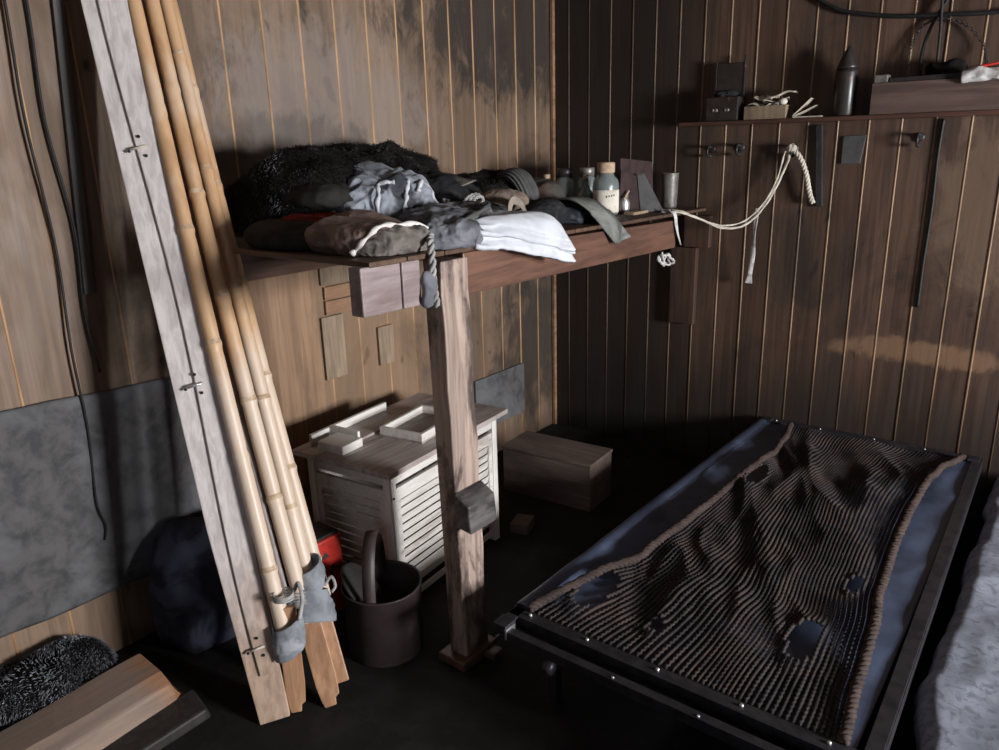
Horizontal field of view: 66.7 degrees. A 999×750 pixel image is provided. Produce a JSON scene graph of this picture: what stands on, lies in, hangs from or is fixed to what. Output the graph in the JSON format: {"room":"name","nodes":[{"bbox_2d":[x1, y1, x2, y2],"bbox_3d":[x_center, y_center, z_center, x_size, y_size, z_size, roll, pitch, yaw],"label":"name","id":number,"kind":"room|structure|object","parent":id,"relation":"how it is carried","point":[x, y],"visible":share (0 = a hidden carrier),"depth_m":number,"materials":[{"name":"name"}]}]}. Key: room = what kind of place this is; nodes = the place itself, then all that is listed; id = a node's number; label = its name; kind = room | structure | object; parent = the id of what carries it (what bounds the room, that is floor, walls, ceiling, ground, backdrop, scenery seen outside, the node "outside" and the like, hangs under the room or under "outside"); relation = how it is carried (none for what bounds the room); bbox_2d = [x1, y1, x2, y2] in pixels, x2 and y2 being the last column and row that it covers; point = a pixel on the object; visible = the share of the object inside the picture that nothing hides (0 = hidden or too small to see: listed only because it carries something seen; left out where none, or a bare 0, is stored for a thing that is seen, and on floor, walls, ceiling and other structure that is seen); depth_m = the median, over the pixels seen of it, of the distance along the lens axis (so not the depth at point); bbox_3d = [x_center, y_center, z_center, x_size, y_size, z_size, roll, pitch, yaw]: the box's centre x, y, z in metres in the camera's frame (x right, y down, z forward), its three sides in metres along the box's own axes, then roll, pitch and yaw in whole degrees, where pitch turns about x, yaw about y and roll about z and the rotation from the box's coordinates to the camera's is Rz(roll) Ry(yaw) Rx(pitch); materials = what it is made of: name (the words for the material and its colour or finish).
{"room":"wooden hut interior","nodes":[
{"label":"wooden hut interior","id":0,"kind":"room"},
{"bbox_2d":[0,0,552,667],"bbox_3d":[-1.364,-0.368,2.142,0.039,2.770,5.341,11,21,37],"label":"wall","id":1,"kind":"structure","parent":0,"point":[462,84],"depth_m":2.66,"materials":[{"name":"brown wood"}]},
{"bbox_2d":[3,0,106,539],"bbox_3d":[-1.289,-0.518,2.130,0.016,2.181,0.044,2,17,13],"label":"hanging wire","id":2,"kind":"object","parent":1,"relation":"hanging from","point":[4,1],"visible":1,"depth_m":2.20,"materials":[{"name":"black rubber"}]},
{"bbox_2d":[25,0,100,371],"bbox_3d":[-1.264,-0.793,2.104,0.029,1.640,0.018,-8,18,-19],"label":"hanging wire","id":3,"kind":"object","parent":1,"relation":"hanging from","point":[26,1],"visible":1,"depth_m":2.17,"materials":[{"name":"black rubber"}]},
{"bbox_2d":[51,0,94,293],"bbox_3d":[-1.229,-0.781,2.163,0.012,1.102,0.113,11,21,37],"label":"lath","id":4,"kind":"object","parent":1,"relation":"attached to","point":[58,11],"visible":1,"depth_m":2.19,"materials":[{"name":"brown wood"}]},
{"bbox_2d":[0,377,202,637],"bbox_3d":[-1.776,0.538,1.775,0.024,0.796,2.350,11,21,37],"label":"wall panel","id":5,"kind":"object","parent":1,"relation":"attached to","point":[55,558],"visible":0.79,"depth_m":2.37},
{"bbox_2d":[242,270,327,498],"bbox_3d":[-0.831,0.040,2.915,0.010,0.870,0.385,11,21,37],"label":"board","id":6,"kind":"object","parent":1,"relation":"attached to","point":[285,307],"visible":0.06,"depth_m":2.93,"materials":[{"name":"brown wood"}]},
{"bbox_2d":[320,313,347,380],"bbox_3d":[-0.671,-0.115,3.084,0.012,0.258,0.110,11,21,37],"label":"board","id":7,"kind":"object","parent":1,"relation":"attached to","point":[332,327],"visible":1,"depth_m":3.08,"materials":[{"name":"beige wood"}]},
{"bbox_2d":[318,265,352,285],"bbox_3d":[-0.617,-0.440,3.069,0.012,0.115,0.285,11,21,37],"label":"board","id":8,"kind":"object","parent":1,"relation":"attached to","point":[334,274],"visible":0.3,"depth_m":3.01,"materials":[{"name":"brown wood"}]},
{"bbox_2d":[322,282,349,299],"bbox_3d":[-0.606,-0.355,3.106,0.012,0.052,0.287,11,21,37],"label":"board","id":9,"kind":"object","parent":1,"relation":"attached to","point":[339,290],"visible":0.44,"depth_m":3.04,"materials":[{"name":"brown wood"}]},
{"bbox_2d":[324,296,351,314],"bbox_3d":[-0.604,-0.299,3.123,0.012,0.055,0.287,11,21,37],"label":"board","id":10,"kind":"object","parent":1,"relation":"attached to","point":[342,304],"visible":0.44,"depth_m":3.06,"materials":[{"name":"brown wood"}]},
{"bbox_2d":[376,324,394,365],"bbox_3d":[-0.495,-0.133,3.312,0.012,0.170,0.088,11,21,37],"label":"board","id":11,"kind":"object","parent":1,"relation":"attached to","point":[385,337],"visible":1,"depth_m":3.30,"materials":[{"name":"beige wood"}]},
{"bbox_2d":[474,363,524,423],"bbox_3d":[0.005,0.117,4.042,0.012,0.280,0.415,11,21,37],"label":"board","id":12,"kind":"object","parent":1,"relation":"attached to","point":[504,388],"visible":0.76,"depth_m":4.05,"materials":[{"name":"grey metal"}]},
{"bbox_2d":[116,423,983,749],"bbox_3d":[0.935,1.403,0.936,5.800,0.080,5.400,11,21,37],"label":"floor","id":13,"kind":"structure","parent":0,"point":[424,702],"depth_m":2.35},
{"bbox_2d":[0,633,119,731],"bbox_3d":[-1.374,0.934,2.221,0.343,0.192,0.508,11,21,37],"label":"fur pelt","id":14,"kind":"object","parent":13,"relation":"on","point":[32,682],"visible":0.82,"depth_m":2.21},
{"bbox_2d":[0,654,183,749],"bbox_3d":[-1.260,1.014,2.030,0.239,0.142,0.848,10,20,33],"label":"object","id":15,"kind":"object","parent":13,"relation":"on","point":[113,703],"visible":0.83,"depth_m":2.12,"materials":[{"name":"orange wood"}]},
{"bbox_2d":[102,690,210,749],"bbox_3d":[-1.096,1.064,2.022,0.120,0.043,0.697,11,21,37],"label":"plank","id":16,"kind":"object","parent":13,"relation":"on","point":[188,711],"visible":1,"depth_m":2.17,"materials":[{"name":"black wood"}]},
{"bbox_2d":[81,0,289,724],"bbox_3d":[-0.897,-0.151,2.144,0.130,2.293,0.715,-15,22,-38],"label":"plank","id":17,"kind":"object","parent":13,"relation":"on","point":[108,22],"visible":0.91,"depth_m":2.13,"materials":[{"name":"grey wood"}]},
{"bbox_2d":[149,516,235,653],"bbox_3d":[-1.010,0.677,2.617,0.396,0.429,0.312,-17,23,-41],"label":"bundle","id":18,"kind":"object","parent":13,"relation":"on","point":[190,612],"visible":0.59,"depth_m":2.48,"materials":[{"name":"black fabric"}]},
{"bbox_2d":[272,581,305,712],"bbox_3d":[-0.609,0.793,2.211,0.086,0.424,0.094,11,21,37],"label":"paddle blade","id":19,"kind":"object","parent":13,"relation":"on","point":[288,644],"visible":0.94,"depth_m":2.18,"materials":[{"name":"orange wood"}]},
{"bbox_2d":[127,0,290,631],"bbox_3d":[-0.869,-0.390,2.124,0.057,2.274,0.735,-15,21,-36],"label":"bamboo pole","id":20,"kind":"object","parent":19,"relation":"attached to","point":[185,228],"visible":0.98,"depth_m":2.12,"materials":[{"name":"beige wood"}]},
{"bbox_2d":[286,553,348,707],"bbox_3d":[-0.545,0.768,2.281,0.171,0.435,0.132,10,21,34],"label":"paddle blade","id":21,"kind":"object","parent":13,"relation":"on","point":[322,647],"visible":0.67,"depth_m":2.26,"materials":[{"name":"orange wood"}]},
{"bbox_2d":[142,0,286,604],"bbox_3d":[-0.858,-0.372,2.189,0.038,2.096,0.697,-14,21,-35],"label":"stick","id":22,"kind":"object","parent":21,"relation":"on","point":[225,351],"visible":0.4,"depth_m":2.19,"materials":[{"name":"grey wood"}]},
{"bbox_2d":[144,0,307,623],"bbox_3d":[-0.831,-0.414,2.167,0.065,2.262,0.729,-16,22,-38],"label":"bamboo pole","id":23,"kind":"object","parent":21,"relation":"attached to","point":[196,193],"visible":0.94,"depth_m":2.16,"materials":[{"name":"beige wood"}]},
{"bbox_2d":[160,0,312,573],"bbox_3d":[-0.809,-0.405,2.231,0.054,2.144,0.718,-15,21,-37],"label":"bamboo pole","id":24,"kind":"object","parent":21,"relation":"on","point":[235,288],"visible":0.82,"depth_m":2.22,"materials":[{"name":"beige wood"}]},
{"bbox_2d":[173,0,330,594],"bbox_3d":[-0.791,-0.345,2.279,0.057,2.023,0.705,-16,22,-39],"label":"bamboo pole","id":25,"kind":"object","parent":24,"relation":"attached to","point":[292,467],"visible":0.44,"depth_m":2.28,"materials":[{"name":"beige wood"}]},
{"bbox_2d":[312,521,343,612],"bbox_3d":[-0.638,0.698,2.715,0.120,0.317,0.114,11,21,37],"label":"tin","id":26,"kind":"object","parent":13,"relation":"on","point":[328,539],"visible":0.42,"depth_m":2.67,"materials":[{"name":"paint"}]},
{"bbox_2d":[341,530,422,667],"bbox_3d":[-0.385,0.707,2.491,0.264,0.417,0.264,11,21,37],"label":"bucket","id":27,"kind":"object","parent":13,"relation":"on","point":[388,634],"visible":0.94,"depth_m":2.43,"materials":[{"name":"brown metal"}]},
{"bbox_2d":[340,563,383,603],"bbox_3d":[-0.449,0.692,2.482,0.156,0.143,0.168,11,21,37],"label":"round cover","id":28,"kind":"object","parent":27,"relation":"in","point":[350,573],"visible":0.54,"depth_m":2.46,"materials":[{"name":"grey metal"}]},
{"bbox_2d":[292,392,507,591],"bbox_3d":[-0.347,0.476,2.974,0.454,0.575,0.735,9,20,31],"label":"base cabinet","id":29,"kind":"object","parent":13,"relation":"on","point":[383,484],"visible":0.52,"depth_m":2.72,"materials":[{"name":"white paint"}]},
{"bbox_2d":[309,402,401,454],"bbox_3d":[-0.507,0.191,2.856,0.180,0.048,0.428,9,20,31],"label":"wooden tray","id":30,"kind":"object","parent":29,"relation":"on","point":[342,437],"visible":0.98,"depth_m":2.80,"materials":[{"name":"white paint"}]},
{"bbox_2d":[379,404,435,443],"bbox_3d":[-0.294,0.182,2.881,0.190,0.036,0.275,8,19,28],"label":"tray","id":31,"kind":"object","parent":29,"relation":"on","point":[417,425],"visible":0.77,"depth_m":2.86,"materials":[{"name":"white paint"}]},
{"bbox_2d":[233,178,712,671],"bbox_3d":[0.015,-0.045,3.125,1.062,1.464,2.321,11,21,37],"label":"wooden shelf","id":32,"kind":"object","parent":13,"relation":"on","point":[379,284],"depth_m":2.28,"materials":[{"name":"red wood"}]},
{"bbox_2d":[243,218,315,250],"bbox_3d":[-0.568,-0.405,2.162,0.343,0.080,0.251,10,21,34],"label":"folded blanket","id":33,"kind":"object","parent":32,"relation":"on","point":[272,234],"visible":0.53,"depth_m":2.06,"materials":[{"name":"black fabric"}]},
{"bbox_2d":[281,212,335,221],"bbox_3d":[-0.527,-0.451,2.170,0.184,0.027,0.165,11,21,37],"label":"cloth","id":34,"kind":"object","parent":33,"relation":"on","point":[316,217],"visible":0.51,"depth_m":2.13,"materials":[{"name":"fabric"}]},
{"bbox_2d":[283,183,351,209],"bbox_3d":[-0.537,-0.536,2.268,0.279,0.083,0.222,11,21,37],"label":"folded blanket","id":35,"kind":"object","parent":33,"relation":"on","point":[315,196],"visible":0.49,"depth_m":2.17,"materials":[{"name":"grey fabric"}]},
{"bbox_2d":[223,140,432,235],"bbox_3d":[-0.553,-0.615,2.502,0.627,0.304,0.659,10,20,33],"label":"fur pelt","id":36,"kind":"object","parent":32,"relation":"on","point":[257,195],"visible":0.59,"depth_m":2.27},
{"bbox_2d":[304,209,439,307],"bbox_3d":[-0.342,-0.307,2.028,0.378,0.251,0.271,5,18,22],"label":"leather bag","id":37,"kind":"object","parent":32,"relation":"on","point":[353,232],"visible":1,"depth_m":1.95,"materials":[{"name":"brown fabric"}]},
{"bbox_2d":[327,160,438,218],"bbox_3d":[-0.380,-0.543,2.358,0.434,0.238,0.432,11,21,37],"label":"jacket","id":38,"kind":"object","parent":32,"relation":"on","point":[381,188],"visible":0.27,"depth_m":2.24,"materials":[{"name":"grey fabric"}]},
{"bbox_2d":[367,139,439,173],"bbox_3d":[-0.450,-0.733,2.885,0.405,0.316,0.561,11,21,37],"label":"garment","id":39,"kind":"object","parent":32,"relation":"on","point":[425,161],"visible":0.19,"depth_m":2.83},
{"bbox_2d":[398,201,492,249],"bbox_3d":[-0.178,-0.445,2.221,0.291,0.114,0.440,2,17,11],"label":"sheet","id":40,"kind":"object","parent":32,"relation":"on","point":[453,225],"visible":0.64,"depth_m":2.10,"materials":[{"name":"grey fabric"}]},
{"bbox_2d":[425,171,482,202],"bbox_3d":[-0.227,-0.665,2.853,0.361,0.197,0.363,11,21,37],"label":"boot","id":41,"kind":"object","parent":32,"relation":"on","point":[445,185],"visible":0.23,"depth_m":2.71,"materials":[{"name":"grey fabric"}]},
{"bbox_2d":[456,178,475,185],"bbox_3d":[-0.142,-0.706,2.775,0.070,0.028,0.118,7,19,26],"label":"tan insole","id":42,"kind":"object","parent":41,"relation":"on","point":[463,181],"visible":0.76,"depth_m":2.78,"materials":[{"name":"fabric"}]},
{"bbox_2d":[451,193,506,210],"bbox_3d":[-0.109,-0.585,2.689,0.334,0.129,0.355,11,21,37],"label":"trousers","id":43,"kind":"object","parent":32,"relation":"on","point":[493,206],"depth_m":2.58,"materials":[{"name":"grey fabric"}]},
{"bbox_2d":[482,188,528,210],"bbox_3d":[0.018,-0.620,2.712,0.171,0.092,0.094,-3,17,-4],"label":"roll","id":44,"kind":"object","parent":43,"relation":"on","point":[499,196],"visible":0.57,"depth_m":2.67,"materials":[{"name":"brown fabric"}]},
{"bbox_2d":[456,168,515,192],"bbox_3d":[-0.049,-0.727,3.047,0.380,0.205,0.366,11,21,37],"label":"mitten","id":45,"kind":"object","parent":32,"relation":"on","point":[486,179],"visible":0.23,"depth_m":2.91,"materials":[{"name":"black fabric"}]},
{"bbox_2d":[496,168,538,199],"bbox_3d":[0.065,-0.718,2.939,0.129,0.165,0.208,-13,21,-34],"label":"sock","id":46,"kind":"object","parent":45,"relation":"on","point":[519,178],"visible":0.67,"depth_m":2.88,"materials":[{"name":"grey fabric"}]},
{"bbox_2d":[507,196,526,210],"bbox_3d":[0.058,-0.562,2.605,0.035,0.099,0.130,11,21,37],"label":"loop","id":47,"kind":"object","parent":32,"relation":"on","point":[513,200],"visible":0.6,"depth_m":2.61,"materials":[{"name":"beige fabric"}]},
{"bbox_2d":[474,210,575,262],"bbox_3d":[-0.018,-0.420,2.353,0.480,0.170,0.314,-15,21,-37],"label":"cloth","id":48,"kind":"object","parent":32,"relation":"on","point":[532,233],"visible":0.62,"depth_m":2.26,"materials":[{"name":"fabric"}]},
{"bbox_2d":[515,198,566,224],"bbox_3d":[0.146,-0.591,2.756,0.195,0.096,0.230,11,21,37],"label":"mitten","id":49,"kind":"object","parent":32,"relation":"on","point":[555,208],"visible":0.41,"depth_m":2.69,"materials":[{"name":"grey fabric"}]},
{"bbox_2d":[543,174,550,178],"bbox_3d":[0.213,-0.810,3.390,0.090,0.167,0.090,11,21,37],"label":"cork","id":50,"kind":"object","parent":32,"relation":"on","point":[545,176],"visible":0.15,"depth_m":3.35,"materials":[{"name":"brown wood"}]},
{"bbox_2d":[556,168,573,196],"bbox_3d":[0.288,-0.814,3.354,0.084,0.192,0.084,11,21,37],"label":"jar","id":51,"kind":"object","parent":32,"relation":"on","point":[564,175],"visible":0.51,"depth_m":3.31,"materials":[{"name":"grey glass"}]},
{"bbox_2d":[559,200,599,223],"bbox_3d":[0.259,-0.627,2.894,0.262,0.088,0.272,11,21,37],"label":"garment","id":52,"kind":"object","parent":32,"relation":"on","point":[576,214],"visible":0.24,"depth_m":2.79,"materials":[{"name":"black fabric"}]},
{"bbox_2d":[578,175,592,198],"bbox_3d":[0.371,-0.777,3.272,0.068,0.164,0.068,11,21,37],"label":"bottle","id":53,"kind":"object","parent":32,"relation":"on","point":[585,191],"visible":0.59,"depth_m":3.25,"materials":[{"name":"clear glass"}]},
{"bbox_2d":[578,167,594,192],"bbox_3d":[0.391,-0.825,3.386,0.084,0.194,0.084,11,21,37],"label":"glass jar","id":54,"kind":"object","parent":32,"relation":"on","point":[589,171],"visible":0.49,"depth_m":3.34,"materials":[{"name":"glass"}]},
{"bbox_2d":[557,196,630,243],"bbox_3d":[0.322,-0.591,2.884,0.294,0.171,0.231,11,21,37],"label":"strap","id":55,"kind":"object","parent":32,"relation":"hanging from","point":[605,217],"visible":0.93,"depth_m":2.79,"materials":[{"name":"grey fabric"}]},
{"bbox_2d":[593,162,618,214],"bbox_3d":[0.449,-0.786,3.204,0.111,0.216,0.111,11,21,37],"label":"jar","id":56,"kind":"object","parent":32,"relation":"on","point":[605,185],"visible":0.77,"depth_m":3.16,"materials":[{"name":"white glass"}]},
{"bbox_2d":[621,193,629,213],"bbox_3d":[0.543,-0.747,3.307,0.048,0.084,0.048,11,21,37],"label":"shaker","id":57,"kind":"object","parent":32,"relation":"on","point":[625,204],"visible":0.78,"depth_m":3.29,"materials":[{"name":"metal"}]},
{"bbox_2d":[624,210,647,214],"bbox_3d":[0.585,-0.696,3.250,0.050,0.013,0.130,11,21,37],"label":"chip","id":58,"kind":"object","parent":32,"relation":"on","point":[634,212],"visible":1,"depth_m":3.22,"materials":[{"name":"beige wood"}]},
{"bbox_2d":[618,158,661,213],"bbox_3d":[0.653,-0.848,3.376,0.160,0.233,0.382,11,21,37],"label":"leather folder","id":59,"kind":"object","parent":32,"relation":"on","point":[636,176],"visible":0.83,"depth_m":3.35,"materials":[{"name":"brown leather"}]},
{"bbox_2d":[656,209,680,266],"bbox_3d":[0.746,-0.605,3.352,0.136,0.253,0.077,-12,20,-32],"label":"rope","id":60,"kind":"object","parent":32,"relation":"attached to","point":[663,263],"visible":0.99,"depth_m":3.34,"materials":[{"name":"white fabric"}]},
{"bbox_2d":[661,172,678,207],"bbox_3d":[0.816,-0.885,3.639,0.084,0.162,0.084,11,21,37],"label":"cup","id":61,"kind":"object","parent":32,"relation":"on","point":[669,180],"visible":0.99,"depth_m":3.61,"materials":[{"name":"silver metal"}]},
{"bbox_2d":[510,513,534,534],"bbox_3d":[0.100,0.645,3.287,0.080,0.045,0.100,5,18,20],"label":"wood block","id":62,"kind":"object","parent":13,"relation":"on","point":[521,523],"visible":1,"depth_m":3.25,"materials":[{"name":"brown wood"}]},
{"bbox_2d":[502,431,612,511],"bbox_3d":[0.272,0.448,3.601,0.473,0.229,0.223,10,20,33],"label":"wooden box","id":63,"kind":"object","parent":13,"relation":"on","point":[571,473],"visible":1,"depth_m":3.52,"materials":[{"name":"brown wood"}]},
{"bbox_2d":[493,416,982,749],"bbox_3d":[1.015,0.667,2.678,0.995,0.307,2.091,11,21,37],"label":"bed","id":64,"kind":"object","parent":13,"relation":"on","point":[788,734],"visible":0.9,"depth_m":1.96,"materials":[{"name":"metal"}]},
{"bbox_2d":[514,419,969,748],"bbox_3d":[0.997,0.540,2.690,0.963,0.070,1.900,11,21,37],"label":"mattress","id":65,"kind":"object","parent":64,"relation":"on","point":[921,541],"visible":0.42,"depth_m":2.38,"materials":[{"name":"blue fabric"}]},
{"bbox_2d":[526,423,966,745],"bbox_3d":[1.008,0.494,2.650,0.890,0.084,1.909,11,21,37],"label":"blanket","id":66,"kind":"object","parent":65,"relation":"on","point":[851,467],"visible":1,"depth_m":2.31,"materials":[{"name":"black fabric"}]},
{"bbox_3d":[1.544,0.986,1.766,0.860,0.200,2.800,11,21,37],"label":"bed","id":67,"kind":"object","parent":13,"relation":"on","visible":0},
{"bbox_2d":[913,476,998,749],"bbox_3d":[1.527,0.860,1.724,1.013,0.120,2.897,11,21,37],"label":"blanket","id":68,"kind":"object","parent":67,"relation":"on","point":[956,706],"visible":1,"depth_m":1.95,"materials":[{"name":"fabric"}]},
{"bbox_2d":[555,0,998,523],"bbox_3d":[2.506,-0.582,2.478,5.606,2.770,0.039,11,21,37],"label":"wall","id":69,"kind":"structure","parent":0,"point":[829,331],"depth_m":3.42,"materials":[{"name":"brown wood"}]},
{"bbox_2d":[550,0,556,423],"bbox_3d":[0.292,-1.026,4.110,0.021,2.750,0.021,11,21,37],"label":"trim","id":70,"kind":"structure","parent":69,"relation":"attached to","point":[552,2],"depth_m":4.06,"materials":[{"name":"brown wood"}]},
{"bbox_2d":[706,145,715,157],"bbox_3d":[0.973,-1.037,3.522,0.036,0.057,0.058,11,21,37],"label":"coat hook","id":71,"kind":"object","parent":69,"relation":"attached to","point":[711,148],"visible":1,"depth_m":3.53,"materials":[{"name":"metal"}]},
{"bbox_2d":[735,143,744,155],"bbox_3d":[1.082,-1.020,3.438,0.036,0.057,0.058,11,21,37],"label":"coat hook","id":72,"kind":"object","parent":69,"relation":"attached to","point":[740,147],"visible":1,"depth_m":3.44,"materials":[{"name":"metal"}]},
{"bbox_2d":[790,144,798,157],"bbox_3d":[1.273,-0.974,3.297,0.036,0.057,0.058,11,21,37],"label":"coat hook","id":73,"kind":"object","parent":69,"relation":"attached to","point":[791,154],"visible":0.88,"depth_m":3.30,"materials":[{"name":"metal"}]},
{"bbox_2d":[668,143,814,283],"bbox_3d":[1.045,-0.704,3.394,0.662,0.622,0.148,-1,17,3],"label":"rope","id":74,"kind":"object","parent":73,"relation":"hanging from","point":[791,147],"visible":0.97,"depth_m":3.37,"materials":[{"name":"white fabric"}]},
{"bbox_2d":[678,109,998,126],"bbox_3d":[1.631,-1.008,2.947,1.960,0.017,0.126,11,21,37],"label":"wall shelf","id":75,"kind":"object","parent":69,"relation":"attached to","point":[976,112],"visible":1,"depth_m":3.05,"materials":[{"name":"brown wood"}]},
{"bbox_2d":[706,55,746,121],"bbox_3d":[1.006,-1.268,3.364,0.147,0.270,0.099,11,21,37],"label":"tin box","id":76,"kind":"object","parent":75,"relation":"on","point":[728,76],"visible":0.97,"depth_m":3.36,"materials":[{"name":"black metal"}]},
{"bbox_2d":[714,90,738,96],"bbox_3d":[1.005,-1.245,3.365,0.112,0.035,0.075,11,21,37],"label":"scrap","id":77,"kind":"object","parent":76,"relation":"on","point":[724,93],"visible":0.9,"depth_m":3.34,"materials":[{"name":"grey fabric"}]},
{"bbox_2d":[743,104,793,119],"bbox_3d":[1.163,-1.136,3.285,0.180,0.055,0.100,11,21,37],"label":"box","id":78,"kind":"object","parent":75,"relation":"on","point":[768,111],"visible":0.94,"depth_m":3.24,"materials":[{"name":"beige cardboard"}]},
{"bbox_2d":[747,103,772,105],"bbox_3d":[1.136,-1.169,3.289,0.071,0.024,0.101,-16,22,-40],"label":"old letter","id":79,"kind":"object","parent":78,"relation":"on","point":[751,104],"visible":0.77,"depth_m":3.28,"materials":[{"name":"paper"}]},
{"bbox_2d":[762,97,789,104],"bbox_3d":[1.185,-1.174,3.254,0.111,0.031,0.061,5,18,22],"label":"old letter","id":80,"kind":"object","parent":79,"relation":"on","point":[787,98],"visible":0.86,"depth_m":3.25,"materials":[{"name":"paper"}]},
{"bbox_2d":[753,95,779,100],"bbox_3d":[1.151,-1.194,3.269,0.068,0.026,0.091,-15,21,-36],"label":"old letter","id":81,"kind":"object","parent":80,"relation":"on","point":[759,98],"visible":0.97,"depth_m":3.27,"materials":[{"name":"paper"}]},
{"bbox_2d":[766,90,797,96],"bbox_3d":[1.204,-1.198,3.238,0.121,0.029,0.052,9,20,30],"label":"old letter","id":82,"kind":"object","parent":81,"relation":"on","point":[785,91],"visible":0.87,"depth_m":3.22,"materials":[{"name":"paper"}]},
{"bbox_2d":[779,98,787,104],"bbox_3d":[1.199,-1.156,3.209,0.036,0.028,0.030,11,21,37],"label":"pebble","id":83,"kind":"object","parent":78,"relation":"on","point":[782,101],"visible":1,"depth_m":3.20,"materials":[{"name":"stone"}]},
{"bbox_2d":[792,116,826,117],"bbox_3d":[1.299,-1.082,3.181,0.115,0.005,0.085,11,21,37],"label":"paper","id":84,"kind":"object","parent":75,"relation":"on","point":[797,116],"visible":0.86,"depth_m":3.16,"materials":[{"name":"beige paper"}]},
{"bbox_2d":[792,98,819,116],"bbox_3d":[1.284,-1.121,3.177,0.087,0.071,0.070,11,21,37],"label":"folded card","id":85,"kind":"object","parent":84,"relation":"on","point":[800,111],"visible":0.93,"depth_m":3.18,"materials":[{"name":"paper"}]},
{"bbox_2d":[816,125,822,206],"bbox_3d":[1.375,-0.898,3.264,0.057,0.340,0.016,11,21,37],"label":"iron bracket","id":86,"kind":"object","parent":75,"relation":"hanging from","point":[819,128],"visible":1,"depth_m":3.26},
{"bbox_2d":[832,45,858,115],"bbox_3d":[1.401,-1.187,3.065,0.084,0.268,0.084,11,21,37],"label":"flask","id":87,"kind":"object","parent":75,"relation":"on","point":[846,81],"visible":0.98,"depth_m":3.04,"materials":[{"name":"metal"}]},
{"bbox_2d":[869,72,998,114],"bbox_3d":[1.667,-1.071,2.889,0.445,0.135,0.114,11,21,37],"label":"wooden box","id":88,"kind":"object","parent":75,"relation":"on","point":[937,92],"visible":0.85,"depth_m":2.85,"materials":[{"name":"brown wood"}]},
{"bbox_2d":[874,74,890,82],"bbox_3d":[1.494,-1.154,2.961,0.050,0.029,0.051,11,21,37],"label":"tin","id":89,"kind":"object","parent":88,"relation":"on","point":[877,78],"visible":0.89,"depth_m":2.94,"materials":[{"name":"grey metal"}]},
{"bbox_2d":[918,0,948,75],"bbox_3d":[1.658,-1.341,2.867,0.097,0.400,0.037,4,18,17],"label":"wire","id":90,"kind":"object","parent":88,"relation":"on","point":[945,1],"visible":0.99,"depth_m":2.91,"materials":[{"name":"black metal"}]},
{"bbox_2d":[935,0,943,62],"bbox_3d":[1.655,-1.357,2.841,0.017,0.452,0.065,1,17,7],"label":"rod","id":91,"kind":"object","parent":88,"relation":"in","point":[942,1],"visible":0.89,"depth_m":2.86,"materials":[{"name":"metal"}]},
{"bbox_2d":[925,58,967,74],"bbox_3d":[1.685,-1.162,2.865,0.140,0.057,0.082,11,21,37],"label":"glove","id":92,"kind":"object","parent":88,"relation":"on","point":[956,65],"visible":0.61,"depth_m":2.83,"materials":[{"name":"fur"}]},
{"bbox_2d":[961,66,998,82],"bbox_3d":[1.755,-1.084,2.729,0.161,0.056,0.042,11,21,37],"label":"rag","id":93,"kind":"object","parent":88,"relation":"on","point":[977,73],"visible":1,"depth_m":2.73,"materials":[{"name":"white fabric"}]},
{"bbox_2d":[974,61,998,66],"bbox_3d":[1.790,-1.133,2.771,0.102,0.024,0.010,9,20,31],"label":"pencil","id":94,"kind":"object","parent":88,"relation":"on","point":[993,63],"visible":0.66,"depth_m":2.77,"materials":[{"name":"wood"}]},
{"bbox_2d":[841,135,866,163],"bbox_3d":[1.480,-0.942,3.172,0.090,0.114,0.008,11,21,37],"label":"metal plate","id":95,"kind":"object","parent":69,"relation":"attached to","point":[853,146],"visible":1,"depth_m":3.17,"materials":[{"name":"grey metal"}]},
{"bbox_2d":[816,0,998,18],"bbox_3d":[1.729,-1.424,2.785,1.247,0.206,0.028,12,21,37],"label":"cable","id":96,"kind":"object","parent":69,"relation":"attached to","point":[838,9],"visible":1,"depth_m":2.92,"materials":[{"name":"black rubber"}]},
{"bbox_2d":[915,132,924,146],"bbox_3d":[1.654,-0.928,2.999,0.036,0.057,0.058,11,21,37],"label":"coat hook","id":97,"kind":"object","parent":69,"relation":"attached to","point":[919,137],"visible":1,"depth_m":3.00,"materials":[{"name":"metal"}]},
{"bbox_2d":[916,119,945,306],"bbox_3d":[1.735,-0.640,3.058,0.016,0.745,0.013,11,21,37],"label":"leather thong","id":98,"kind":"object","parent":69,"relation":"hanging from","point":[943,120],"visible":1,"depth_m":3.05,"materials":[{"name":"black leather"}]},
{"bbox_2d":[906,17,987,76],"bbox_3d":[1.691,-1.241,2.861,0.277,0.210,0.046,11,21,37],"label":"hoop","id":99,"kind":"object","parent":69,"relation":"hanging from","point":[944,18],"visible":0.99,"depth_m":2.85,"materials":[{"name":"metal"}]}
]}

